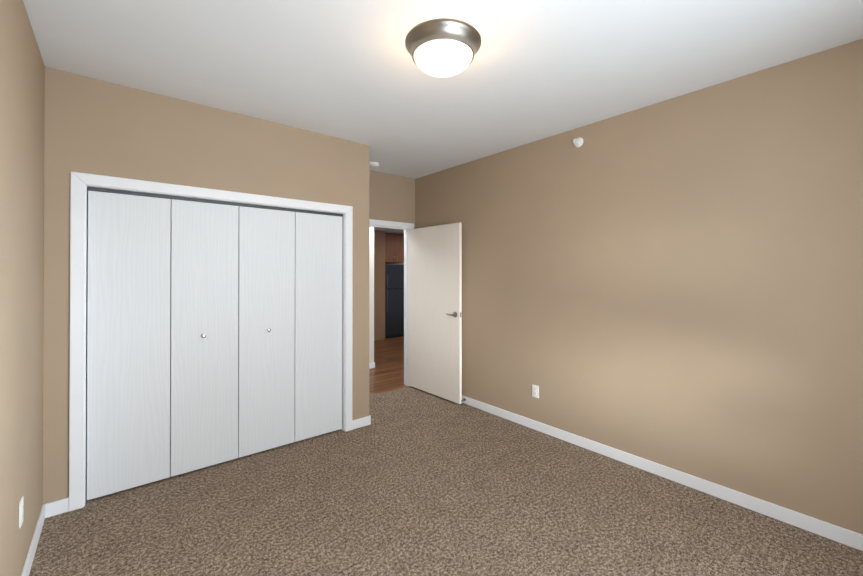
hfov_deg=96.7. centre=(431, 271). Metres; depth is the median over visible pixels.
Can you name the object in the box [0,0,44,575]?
wall
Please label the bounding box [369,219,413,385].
door frame
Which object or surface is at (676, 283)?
wall
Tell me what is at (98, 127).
wall
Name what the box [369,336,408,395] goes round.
floor
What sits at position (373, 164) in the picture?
smoke detector
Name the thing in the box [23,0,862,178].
ceiling
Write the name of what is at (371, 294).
wall
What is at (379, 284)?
wall
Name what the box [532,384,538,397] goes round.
outlet
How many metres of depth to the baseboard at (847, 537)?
2.62 m
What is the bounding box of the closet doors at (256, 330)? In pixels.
[87,190,341,499]
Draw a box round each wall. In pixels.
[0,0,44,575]
[43,66,368,503]
[86,170,414,460]
[369,227,373,362]
[374,230,384,340]
[415,39,862,534]
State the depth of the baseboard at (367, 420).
3.74 m
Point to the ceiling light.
(444, 47)
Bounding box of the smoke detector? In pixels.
[369,162,378,167]
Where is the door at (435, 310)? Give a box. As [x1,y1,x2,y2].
[409,222,461,403]
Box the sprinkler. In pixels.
[573,137,582,146]
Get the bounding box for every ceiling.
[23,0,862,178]
[374,227,403,233]
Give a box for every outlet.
[19,496,23,527]
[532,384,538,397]
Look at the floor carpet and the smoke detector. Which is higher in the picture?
the smoke detector
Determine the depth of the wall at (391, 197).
4.85 m
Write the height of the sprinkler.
0.084 m
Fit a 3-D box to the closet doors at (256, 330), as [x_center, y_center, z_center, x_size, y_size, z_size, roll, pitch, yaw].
[-1.538,0.481,3.060,1.802,2.012,0.061,0,0,-40]
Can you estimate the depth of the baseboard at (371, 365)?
6.01 m
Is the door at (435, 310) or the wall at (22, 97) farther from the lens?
the door at (435, 310)
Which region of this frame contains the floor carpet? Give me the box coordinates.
[29,386,862,575]
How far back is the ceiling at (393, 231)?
8.60 m
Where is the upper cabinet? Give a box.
[385,233,403,262]
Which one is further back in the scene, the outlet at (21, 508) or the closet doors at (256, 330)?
the closet doors at (256, 330)
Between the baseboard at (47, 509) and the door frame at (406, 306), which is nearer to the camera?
the baseboard at (47, 509)
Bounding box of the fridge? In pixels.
[385,264,403,337]
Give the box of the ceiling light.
[405,18,480,76]
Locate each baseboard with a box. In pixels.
[21,502,52,575]
[357,415,370,425]
[369,362,374,368]
[462,395,862,550]
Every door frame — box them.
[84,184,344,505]
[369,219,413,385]
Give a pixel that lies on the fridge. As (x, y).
(394, 300)

